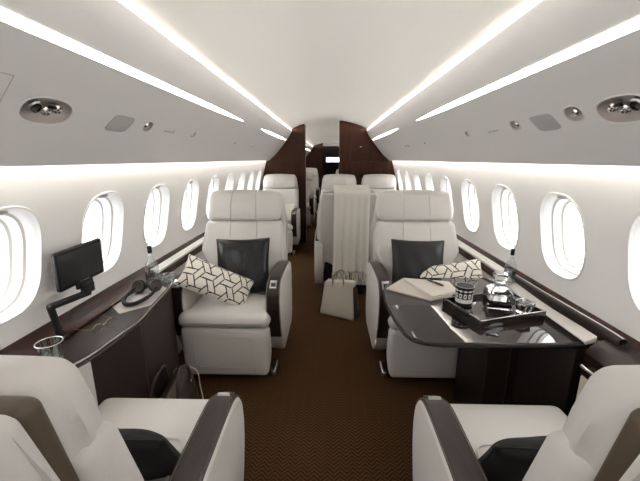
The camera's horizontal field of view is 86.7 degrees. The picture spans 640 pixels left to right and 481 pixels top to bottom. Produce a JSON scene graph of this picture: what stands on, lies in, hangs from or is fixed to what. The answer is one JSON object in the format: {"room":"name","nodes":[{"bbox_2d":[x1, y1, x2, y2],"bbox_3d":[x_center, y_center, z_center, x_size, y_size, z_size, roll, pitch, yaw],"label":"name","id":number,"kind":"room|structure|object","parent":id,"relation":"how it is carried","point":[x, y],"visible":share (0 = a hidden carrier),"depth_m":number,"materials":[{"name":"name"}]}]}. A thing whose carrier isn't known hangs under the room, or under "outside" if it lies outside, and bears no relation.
{"room":"aircraft cabin","nodes":[
{"label":"aircraft cabin","id":0,"kind":"room"},
{"bbox_2d":[0,161,265,354],"bbox_3d":[-0.905,-0.954,6.842,0.146,1.460,17.500,0,14,1],"label":"wall","id":1,"kind":"structure","parent":0,"point":[59,196],"depth_m":1.61,"materials":[{"name":"white plastic"}]},
{"bbox_2d":[0,206,42,325],"bbox_3d":[-1.131,0.091,1.163,0.194,0.416,0.330,0,14,1],"label":"window","id":2,"kind":"structure","parent":1,"relation":"in","point":[21,237],"depth_m":1.28,"materials":[{"name":"white plastic"},{"name":"clear glass"}]},
{"bbox_2d":[80,191,123,276],"bbox_3d":[-1.117,-0.034,1.683,0.194,0.416,0.330,0,14,1],"label":"window","id":3,"kind":"structure","parent":1,"relation":"in","point":[109,205],"depth_m":1.80,"materials":[{"name":"white plastic"},{"name":"clear glass"}]},
{"bbox_2d":[143,184,169,247],"bbox_3d":[-1.103,-0.159,2.203,0.194,0.416,0.330,0,14,1],"label":"window","id":4,"kind":"structure","parent":1,"relation":"in","point":[159,196],"depth_m":2.32,"materials":[{"name":"white plastic"},{"name":"clear glass"}]},
{"bbox_2d":[145,232,204,275],"bbox_3d":[-0.934,-0.919,6.851,0.092,0.098,17.500,0,14,1],"label":"trim","id":5,"kind":"structure","parent":1,"relation":"attached to","point":[171,268],"depth_m":2.47,"materials":[{"name":"brown wood"}]},
{"bbox_2d":[181,179,198,230],"bbox_3d":[-1.089,-0.283,2.723,0.194,0.416,0.330,0,14,1],"label":"window","id":6,"kind":"structure","parent":1,"relation":"in","point":[189,204],"depth_m":2.85,"materials":[{"name":"white glass"}]},
{"bbox_2d":[205,176,218,219],"bbox_3d":[-1.075,-0.408,3.243,0.194,0.416,0.330,0,14,1],"label":"window","id":7,"kind":"structure","parent":1,"relation":"in","point":[214,183],"depth_m":3.34,"materials":[{"name":"white"}]},
{"bbox_2d":[224,173,233,189],"bbox_3d":[-1.062,-0.533,3.763,0.194,0.416,0.330,0,14,1],"label":"window","id":8,"kind":"structure","parent":1,"relation":"in","point":[229,185],"depth_m":3.87,"materials":[{"name":"white glass"}]},
{"bbox_2d":[237,172,244,189],"bbox_3d":[-1.048,-0.658,4.283,0.194,0.416,0.330,0,14,1],"label":"window","id":9,"kind":"structure","parent":1,"relation":"in","point":[241,182],"depth_m":4.40,"materials":[{"name":"white"}]},
{"bbox_2d":[247,170,253,189],"bbox_3d":[-1.034,-0.783,4.803,0.194,0.416,0.330,0,14,1],"label":"window","id":10,"kind":"structure","parent":1,"relation":"in","point":[251,177],"depth_m":4.93,"materials":[{"name":"white"}]},
{"bbox_2d":[255,169,261,189],"bbox_3d":[-1.020,-0.908,5.323,0.194,0.416,0.330,0,14,1],"label":"window","id":11,"kind":"structure","parent":1,"relation":"in","point":[258,178],"depth_m":5.45,"materials":[{"name":"white"}]},
{"bbox_2d":[0,0,312,166],"bbox_3d":[-0.618,-1.807,6.630,0.380,0.462,17.500,0,14,1],"label":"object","id":12,"kind":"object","parent":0,"point":[97,93],"depth_m":1.17,"materials":[{"name":"white plastic"}]},
{"bbox_2d":[0,72,13,100],"bbox_3d":[-0.779,-0.349,0.755,0.059,0.072,0.172,0,14,1],"label":"access panel","id":13,"kind":"object","parent":12,"relation":"attached to","point":[0,72],"visible":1,"depth_m":0.83,"materials":[{"name":"grey plastic"}]},
{"bbox_2d":[17,96,73,125],"bbox_3d":[-0.796,-0.377,0.990,0.063,0.075,0.190,0,14,1],"label":"light","id":14,"kind":"object","parent":12,"relation":"attached to","point":[32,105],"visible":0.99,"depth_m":0.97,"materials":[{"name":"white"}]},
{"bbox_2d":[105,115,134,131],"bbox_3d":[-0.785,-0.460,1.335,0.050,0.059,0.147,0,14,2],"label":"ceiling vent","id":15,"kind":"object","parent":12,"relation":"in","point":[119,123],"visible":1,"depth_m":1.33,"materials":[{"name":"grey plastic"}]},
{"bbox_2d":[0,5,242,120],"bbox_3d":[-0.673,-0.438,0.556,0.023,0.026,4.450,0,14,1],"label":"recessed light","id":16,"kind":"object","parent":12,"relation":"in","point":[9,17],"visible":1,"depth_m":0.96,"materials":[{"name":"white plastic"}]},
{"bbox_2d":[142,121,153,131],"bbox_3d":[-0.776,-0.513,1.528,0.043,0.048,0.078,1,14,3],"label":"ceiling vent","id":17,"kind":"object","parent":12,"relation":"in","point":[146,125],"visible":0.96,"depth_m":1.52,"materials":[{"name":"white metal"}]},
{"bbox_2d":[261,129,285,139],"bbox_3d":[-0.571,-1.366,4.420,0.023,0.026,2.040,0,14,1],"label":"recessed light","id":18,"kind":"object","parent":12,"relation":"in","point":[266,131],"visible":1,"depth_m":4.22,"materials":[{"name":"white plastic"}]},
{"bbox_2d":[178,208,456,480],"bbox_3d":[0.177,-0.218,6.990,2.240,0.040,17.500,0,14,1],"label":"floor","id":19,"kind":"structure","parent":0,"point":[328,412],"depth_m":2.02,"materials":[{"name":"carpet"}]},
{"bbox_2d":[0,267,179,405],"bbox_3d":[-0.968,0.643,1.719,0.296,0.747,1.002,0,14,1],"label":"console","id":20,"kind":"object","parent":19,"relation":"on","point":[123,360],"visible":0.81,"depth_m":1.51,"materials":[{"name":"black wood"}]},
{"bbox_2d":[34,336,64,358],"bbox_3d":[-0.953,0.398,1.201,0.083,0.088,0.083,0,14,1],"label":"glass tumbler","id":21,"kind":"object","parent":20,"relation":"on","point":[59,356],"visible":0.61,"depth_m":1.21,"materials":[{"name":"clear glass"}]},
{"bbox_2d":[46,238,103,342],"bbox_3d":[-1.019,0.198,1.432,0.065,0.366,0.301,3,14,12],"label":"monitor","id":22,"kind":"object","parent":20,"relation":"on","point":[77,265],"visible":0.99,"depth_m":1.40,"materials":[{"name":"black plastic"}]},
{"bbox_2d":[72,316,115,333],"bbox_3d":[-0.980,0.358,1.466,0.129,0.041,0.131,4,14,16],"label":"eyeglasses","id":23,"kind":"object","parent":20,"relation":"on","point":[99,316],"visible":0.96,"depth_m":1.44,"materials":[{"name":"gold metal"}]},
{"bbox_2d":[43,276,170,362],"bbox_3d":[-0.925,0.347,1.646,0.196,0.020,0.990,0,14,1],"label":"countertop","id":24,"kind":"structure","parent":20,"relation":"on","point":[81,344],"depth_m":1.42,"materials":[{"name":"black wood"}]},
{"bbox_2d":[113,286,165,313],"bbox_3d":[-0.930,0.303,1.777,0.175,0.003,0.365,0,14,1],"label":"placemat","id":25,"kind":"object","parent":20,"relation":"on","point":[120,308],"visible":0.7,"depth_m":1.75,"materials":[{"name":"grey"}]},
{"bbox_2d":[121,279,161,306],"bbox_3d":[-0.933,0.264,1.766,0.154,0.072,0.234,-1,14,-5],"label":"headphones","id":26,"kind":"object","parent":25,"relation":"on","point":[154,285],"visible":1,"depth_m":1.82,"materials":[{"name":"black plastic"}]},
{"bbox_2d":[138,280,145,292],"bbox_3d":[-0.981,0.248,1.841,0.072,0.070,0.047,0,14,1],"label":"ear cup","id":27,"kind":"object","parent":26,"relation":"on","point":[141,284],"depth_m":1.82,"materials":[{"name":"black plastic"}]},
{"bbox_2d":[145,245,159,284],"bbox_3d":[-0.974,0.143,1.958,0.074,0.231,0.074,0,14,1],"label":"glass bottle","id":28,"kind":"object","parent":20,"relation":"on","point":[149,248],"visible":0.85,"depth_m":1.93,"materials":[{"name":"clear glass"}]},
{"bbox_2d":[159,272,174,282],"bbox_3d":[-0.913,0.223,2.027,0.092,0.042,0.092,0,14,1],"label":"glass dish","id":29,"kind":"object","parent":20,"relation":"on","point":[166,272],"visible":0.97,"depth_m":2.01,"materials":[{"name":"clear glass"}]},
{"bbox_2d":[0,355,244,480],"bbox_3d":[-0.611,0.636,0.920,0.676,1.133,0.924,0,14,1],"label":"seat","id":30,"kind":"object","parent":19,"relation":"on","point":[53,427],"visible":0.96,"depth_m":0.56,"materials":[{"name":"grey leather"}]},
{"bbox_2d":[118,428,180,480],"bbox_3d":[-0.580,0.608,0.959,0.385,0.331,0.212,-1,14,-2],"label":"throw cushion","id":31,"kind":"object","parent":30,"relation":"on","point":[155,457],"visible":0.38,"depth_m":0.86,"materials":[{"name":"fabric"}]},
{"bbox_2d":[98,398,208,480],"bbox_3d":[-0.608,0.742,1.074,0.557,0.119,0.674,0,14,1],"label":"seat cushion","id":32,"kind":"object","parent":30,"relation":"on","point":[174,419],"depth_m":1.25,"materials":[{"name":"grey leather"}]},
{"bbox_2d":[150,364,203,398],"bbox_3d":[-0.737,0.824,1.714,0.169,0.407,0.406,-1,14,-2],"label":"handbag","id":33,"kind":"object","parent":19,"relation":"on","point":[182,385],"visible":0.42,"depth_m":1.73,"materials":[{"name":"black leather"}]},
{"bbox_2d":[171,190,291,375],"bbox_3d":[-0.585,0.248,2.462,0.700,1.168,0.904,0,14,1],"label":"seat","id":34,"kind":"object","parent":19,"relation":"on","point":[216,336],"visible":0.84,"depth_m":2.17,"materials":[{"name":"grey leather"}]},
{"bbox_2d":[174,254,253,304],"bbox_3d":[-0.671,0.274,2.208,0.488,0.366,0.167,-3,14,-13],"label":"throw cushion","id":35,"kind":"object","parent":34,"relation":"on","point":[198,275],"visible":0.97,"depth_m":2.16,"materials":[{"name":"beige fabric"}]},
{"bbox_2d":[178,292,270,327],"bbox_3d":[-0.589,0.440,2.333,0.579,0.119,0.564,0,14,1],"label":"seat cushion","id":36,"kind":"object","parent":34,"relation":"on","point":[201,311],"depth_m":2.10,"materials":[{"name":"grey leather"}]},
{"bbox_2d":[216,237,269,292],"bbox_3d":[-0.546,0.177,2.398,0.411,0.388,0.178,1,14,5],"label":"throw cushion","id":37,"kind":"object","parent":34,"relation":"on","point":[249,258],"visible":0.67,"depth_m":2.35,"materials":[{"name":"black leather"}]},
{"bbox_2d":[263,174,300,254],"bbox_3d":[-0.654,-0.434,5.304,0.651,1.168,0.904,0,14,1],"label":"seat","id":38,"kind":"object","parent":19,"relation":"on","point":[286,185],"visible":0.46,"depth_m":5.40,"materials":[{"name":"grey leather"}]},
{"bbox_2d":[285,203,294,220],"bbox_3d":[-0.569,-0.431,5.138,0.364,0.247,0.169,0,14,1],"label":"throw cushion","id":39,"kind":"object","parent":38,"relation":"on","point":[289,207],"visible":0.28,"depth_m":5.10,"materials":[{"name":"beige fabric"}]},
{"bbox_2d":[287,221,292,230],"bbox_3d":[-0.659,-0.243,5.175,0.538,0.119,0.564,0,14,1],"label":"seat cushion","id":40,"kind":"object","parent":38,"relation":"on","point":[290,223],"depth_m":4.94,"materials":[{"name":"grey leather"}]},
{"bbox_2d":[306,170,314,227],"bbox_3d":[-0.471,-0.919,7.322,0.700,1.168,0.904,0,14,1],"label":"seat","id":41,"kind":"object","parent":19,"relation":"on","point":[310,197],"visible":0.37,"depth_m":7.38,"materials":[{"name":"grey leather"}]},
{"bbox_2d":[306,168,319,213],"bbox_3d":[-0.362,-1.362,9.168,0.700,1.168,0.904,0,14,1],"label":"seat","id":42,"kind":"object","parent":19,"relation":"on","point":[314,171],"visible":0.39,"depth_m":9.24,"materials":[{"name":"grey leather"}]},
{"bbox_2d":[321,174,355,191],"bbox_3d":[0.299,-0.419,5.241,0.651,1.168,0.904,0,14,1],"label":"seat","id":43,"kind":"object","parent":19,"relation":"on","point":[328,180],"visible":0.11,"depth_m":5.35,"materials":[{"name":"grey leather"}]},
{"bbox_2d":[319,269,359,319],"bbox_3d":[0.180,0.475,3.093,0.361,0.440,0.153,7,15,27],"label":"handbag","id":44,"kind":"object","parent":19,"relation":"on","point":[339,297],"visible":1,"depth_m":3.04,"materials":[{"name":"beige leather"}]},
{"bbox_2d":[314,187,377,293],"bbox_3d":[0.283,-0.032,3.689,0.665,1.139,0.904,0,14,1],"label":"seat","id":45,"kind":"object","parent":19,"relation":"on","point":[323,251],"visible":0.44,"depth_m":3.40,"materials":[{"name":"grey leather"}]},
{"bbox_2d":[332,185,369,284],"bbox_3d":[0.296,-0.071,3.375,0.352,0.955,0.429,0,14,1],"label":"throw blanket","id":46,"kind":"object","parent":45,"relation":"on","point":[351,202],"visible":0.9,"depth_m":3.16,"materials":[{"name":"beige fabric"}]},
{"bbox_2d":[361,174,396,194],"bbox_3d":[0.948,-0.415,5.224,0.630,1.168,0.906,0,14,1],"label":"seat","id":47,"kind":"object","parent":19,"relation":"on","point":[379,183],"visible":0.23,"depth_m":5.33,"materials":[{"name":"grey leather"}]},
{"bbox_2d":[366,190,483,377],"bbox_3d":[0.717,0.256,2.429,0.700,1.168,0.904,0,14,1],"label":"seat","id":48,"kind":"object","parent":19,"relation":"on","point":[409,215],"visible":0.57,"depth_m":2.52,"materials":[{"name":"grey leather"}]},
{"bbox_2d":[388,316,398,329],"bbox_3d":[0.712,0.447,2.300,0.579,0.119,0.564,0,14,1],"label":"seat cushion","id":49,"kind":"object","parent":48,"relation":"on","point":[391,325],"depth_m":2.06,"materials":[{"name":"grey leather"}]},
{"bbox_2d":[391,239,444,280],"bbox_3d":[0.683,0.178,2.365,0.393,0.362,0.175,-1,14,-3],"label":"throw cushion","id":50,"kind":"object","parent":48,"relation":"on","point":[410,259],"visible":0.6,"depth_m":2.32,"materials":[{"name":"black leather"}]},
{"bbox_2d":[420,258,482,277],"bbox_3d":[0.856,0.254,2.261,0.470,0.271,0.167,4,14,15],"label":"throw cushion","id":51,"kind":"object","parent":48,"relation":"on","point":[470,268],"visible":0.57,"depth_m":2.23,"materials":[{"name":"beige fabric"}]},
{"bbox_2d":[383,268,639,415],"bbox_3d":[0.752,0.675,1.572,0.842,0.754,1.341,0,14,1],"label":"folding table","id":52,"kind":"object","parent":19,"relation":"on","point":[534,362],"visible":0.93,"depth_m":1.51,"materials":[{"name":"black paint"}]},
{"bbox_2d":[386,278,451,300],"bbox_3d":[0.593,0.272,1.931,0.327,0.008,0.298,11,17,37],"label":"paper stack","id":53,"kind":"object","parent":52,"relation":"on","point":[402,287],"visible":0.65,"depth_m":1.89,"materials":[{"name":"beige paper"}]},
{"bbox_2d":[404,278,454,298],"bbox_3d":[0.624,0.266,1.907,0.255,0.014,0.285,0,14,1],"label":"notebook","id":54,"kind":"object","parent":53,"relation":"on","point":[428,288],"visible":0.86,"depth_m":1.89,"materials":[{"name":"beige paper"}]},
{"bbox_2d":[426,279,443,285],"bbox_3d":[0.659,0.240,1.956,0.013,0.015,0.134,-8,16,-29],"label":"pen","id":55,"kind":"object","parent":54,"relation":"on","point":[432,281],"visible":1,"depth_m":1.94,"materials":[{"name":"black"}]},
{"bbox_2d":[442,293,545,328],"bbox_3d":[0.835,0.325,1.645,0.381,0.038,0.270,-4,14,-16],"label":"serving tray","id":56,"kind":"object","parent":52,"relation":"on","point":[482,317],"visible":0.65,"depth_m":1.56,"materials":[{"name":"black paint"}]},
{"bbox_2d":[455,282,474,306],"bbox_3d":[0.713,0.267,1.676,0.089,0.100,0.089,0,14,1],"label":"tumbler","id":57,"kind":"object","parent":56,"relation":"on","point":[464,291],"visible":1,"depth_m":1.65,"materials":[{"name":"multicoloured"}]},
{"bbox_2d":[482,271,514,310],"bbox_3d":[0.875,0.238,1.654,0.123,0.165,0.123,4,14,15],"label":"decanter","id":58,"kind":"object","parent":56,"relation":"on","point":[497,295],"visible":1,"depth_m":1.62,"materials":[{"name":"clear glass"}]},
{"bbox_2d":[515,298,535,313],"bbox_3d":[0.953,0.310,1.577,0.063,0.062,0.063,-4,14,-18],"label":"crystal glass","id":59,"kind":"object","parent":56,"relation":"on","point":[523,305],"visible":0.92,"depth_m":1.56,"materials":[{"name":"clear glass"}]},
{"bbox_2d":[504,249,515,281],"bbox_3d":[1.104,0.143,1.960,0.062,0.195,0.062,0,14,1],"label":"glass bottle","id":60,"kind":"object","parent":52,"relation":"on","point":[512,253],"visible":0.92,"depth_m":1.94,"materials":[{"name":"clear glass"}]},
{"bbox_2d":[412,365,639,480],"bbox_3d":[0.654,0.644,0.888,0.676,1.133,0.924,0,14,1],"label":"seat","id":61,"kind":"object","parent":19,"relation":"on","point":[599,438],"visible":0.95,"depth_m":0.60,"materials":[{"name":"grey leather"}]},
{"bbox_2d":[450,404,567,459],"bbox_3d":[0.657,0.749,1.042,0.557,0.119,0.674,0,14,1],"label":"seat cushion","id":62,"kind":"object","parent":61,"relation":"on","point":[483,425],"depth_m":1.22,"materials":[{"name":"grey leather"}]},
{"bbox_2d":[478,436,546,480],"bbox_3d":[0.620,0.615,0.928,0.385,0.331,0.212,1,14,5],"label":"throw cushion","id":63,"kind":"object","parent":61,"relation":"on","point":[508,459],"visible":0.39,"depth_m":0.83,"materials":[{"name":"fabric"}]},
{"bbox_2d":[576,364,597,399],"bbox_3d":[1.043,0.801,1.296,0.093,0.636,0.169,0,14,1],"label":"pocket","id":64,"kind":"object","parent":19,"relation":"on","point":[586,372],"visible":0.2,"depth_m":1.29,"materials":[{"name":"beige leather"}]},
{"bbox_2d":[306,143,338,193],"bbox_3d":[0.344,-2.725,13.040,2.200,2.011,0.140,0,14,1],"label":"wall","id":65,"kind":"structure","parent":0,"point":[314,159],"depth_m":12.89,"materials":[{"name":"brown wood"}]},
{"bbox_2d":[263,121,394,242],"bbox_3d":[0.148,-0.949,5.663,2.200,2.001,0.160,0,14,1],"label":"wall","id":66,"kind":"structure","parent":0,"point":[359,156],"depth_m":5.55,"materials":[{"name":"brown wood"}]},
{"bbox_2d":[118,0,541,146],"bbox_3d":[0.177,-2.137,6.529,1.560,0.163,17.500,0,14,1],"label":"ceiling","id":67,"kind":"structure","parent":0,"point":[318,65],"depth_m":1.69,"materials":[{"name":"white plastic"}]},
{"bbox_2d":[323,146,338,175],"bbox_3d":[0.403,-3.281,15.271,2.320,2.050,0.040,0,14,1],"label":"wall","id":68,"kind":"structure","parent":0,"point":[332,152],"depth_m":15.16,"materials":[{"name":"black"}]},
{"bbox_2d":[367,0,639,165],"bbox_3d":[0.972,-1.797,6.590,0.380,0.462,17.500,0,14,1],"label":"panel","id":69,"kind":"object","parent":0,"point":[550,27],"depth_m":1.22,"materials":[{"name":"white plastic"}]},
{"bbox_2d":[373,128,397,139],"bbox_3d":[0.808,-1.358,4.385,0.023,0.026,2.040,0,14,1],"label":"recessed light","id":70,"kind":"object","parent":69,"relation":"in","point":[391,131],"visible":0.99,"depth_m":4.16,"materials":[{"name":"white plastic"}]},
{"bbox_2d":[509,120,521,131],"bbox_3d":[0.858,-0.503,1.487,0.043,0.048,0.078,1,14,3],"label":"ceiling vent","id":71,"kind":"object","parent":69,"relation":"in","point":[516,123],"visible":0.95,"depth_m":1.48,"materials":[{"name":"white"}]},
{"bbox_2d":[416,14,639,120],"bbox_3d":[0.706,-0.430,0.521,0.023,0.026,4.450,0,14,1],"label":"recessed light","id":72,"kind":"object","parent":69,"relation":"in","point":[629,26],"visible":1,"depth_m":1.02,"materials":[{"name":"white plastic"}]},
{"bbox_2d":[529,114,560,130],"bbox_3d":[0.857,-0.450,1.294,0.050,0.059,0.147,0,14,1],"label":"ceiling vent","id":73,"kind":"object","parent":69,"relation":"in","point":[543,122],"visible":1,"depth_m":1.29,"materials":[{"name":"grey plastic"}]},
{"bbox_2d":[563,105,585,122],"bbox_3d":[0.845,-0.421,1.129,0.045,0.053,0.090,1,14,3],"label":"ceiling vent","id":74,"kind":"object","parent":69,"relation":"in","point":[577,111],"visible":1,"depth_m":1.12,"materials":[{"name":"white"}]},
{"bbox_2d":[595,93,639,123],"bbox_3d":[0.849,-0.367,0.949,0.064,0.075,0.190,1,14,3],"label":"light","id":75,"kind":"object","parent":69,"relation":"attached to","point":[634,103],"visible":1,"depth_m":0.95,"materials":[{"name":"silver"}]},
{"bbox_2d":[613,103,622,106],"bbox_3d":[0.848,-0.386,0.966,0.008,0.008,0.026,-38,10,10],"label":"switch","id":76,"kind":"object","parent":75,"relation":"attached to","point":[614,104],"depth_m":0.96,"materials":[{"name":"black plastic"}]},
{"bbox_2d":[392,161,639,341],"bbox_3d":[1.259,-0.941,6.788,0.146,1.460,17.500,0,14,1],"label":"wall","id":77,"kind":"structure","parent":0,"point":[607,198],"depth_m":1.55,"materials":[{"name":"white plastic"}]},
{"bbox_2d":[397,169,403,190],"bbox_3d":[1.297,-0.894,5.265,0.194,0.416,0.330,0,14,1],"label":"window","id":78,"kind":"structure","parent":77,"relation":"in","point":[399,176],"depth_m":5.40,"materials":[{"name":"white glass"}]},
{"bbox_2d":[404,170,411,189],"bbox_3d":[1.283,-0.769,4.745,0.194,0.416,0.330,0,14,1],"label":"window","id":79,"kind":"structure","parent":77,"relation":"in","point":[406,175],"depth_m":4.87,"materials":[{"name":"white"}]},
{"bbox_2d":[413,172,421,189],"bbox_3d":[1.270,-0.644,4.225,0.194,0.416,0.330,0,14,1],"label":"window","id":80,"kind":"structure","parent":77,"relation":"in","point":[417,183],"depth_m":4.34,"materials":[{"name":"white"}]},
{"bbox_2d":[425,174,434,190],"bbox_3d":[1.256,-0.519,3.705,0.194,0.416,0.330,0,14,1],"label":"window","id":81,"kind":"structure","parent":77,"relation":"in","point":[429,184],"depth_m":3.81,"materials":[{"name":"white"}]},
{"bbox_2d":[440,176,453,219],"bbox_3d":[1.242,-0.394,3.185,0.194,0.416,0.330,0,14,1],"label":"window","id":82,"kind":"structure","parent":77,"relation":"in","point":[445,185],"depth_m":3.28,"materials":[{"name":"white"}]},
{"bbox_2d":[461,179,479,232],"bbox_3d":[1.228,-0.270,2.665,0.194,0.416,0.330,0,14,1],"label":"window","id":83,"kind":"structure","parent":77,"relation":"in","point":[470,202],"depth_m":2.79,"materials":[{"name":"white glass"}]},
{"bbox_2d":[491,184,518,250],"bbox_3d":[1.214,-0.145,2.145,0.194,0.416,0.330,0,14,1],"label":"window","id":84,"kind":"structure","parent":77,"relation":"in","point":[502,198],"depth_m":2.26,"materials":[{"name":"white plastic"},{"name":"clear glass"}]},
{"bbox_2d":[456,234,639,350],"bbox_3d":[1.288,-0.906,6.795,0.092,0.098,17.500,0,14,1],"label":"trim","id":85,"kind":"structure","parent":77,"relation":"attached to","point":[632,342],"depth_m":1.84,"materials":[{"name":"brown wood"}]},
{"bbox_2d":[539,192,586,280],"bbox_3d":[1.200,-0.020,1.625,0.194,0.416,0.330,0,14,1],"label":"window","id":86,"kind":"structure","parent":77,"relation":"in","point":[554,210],"depth_m":1.74,"materials":[{"name":"white plastic"},{"name":"clear glass"}]},
{"bbox_2d":[627,213,639,311],"bbox_3d":[1.187,0.105,1.105,0.194,0.416,0.330,0,14,1],"label":"window","id":87,"kind":"structure","parent":77,"relation":"in","point":[633,239],"depth_m":1.25,"materials":[{"name":"white plastic"}]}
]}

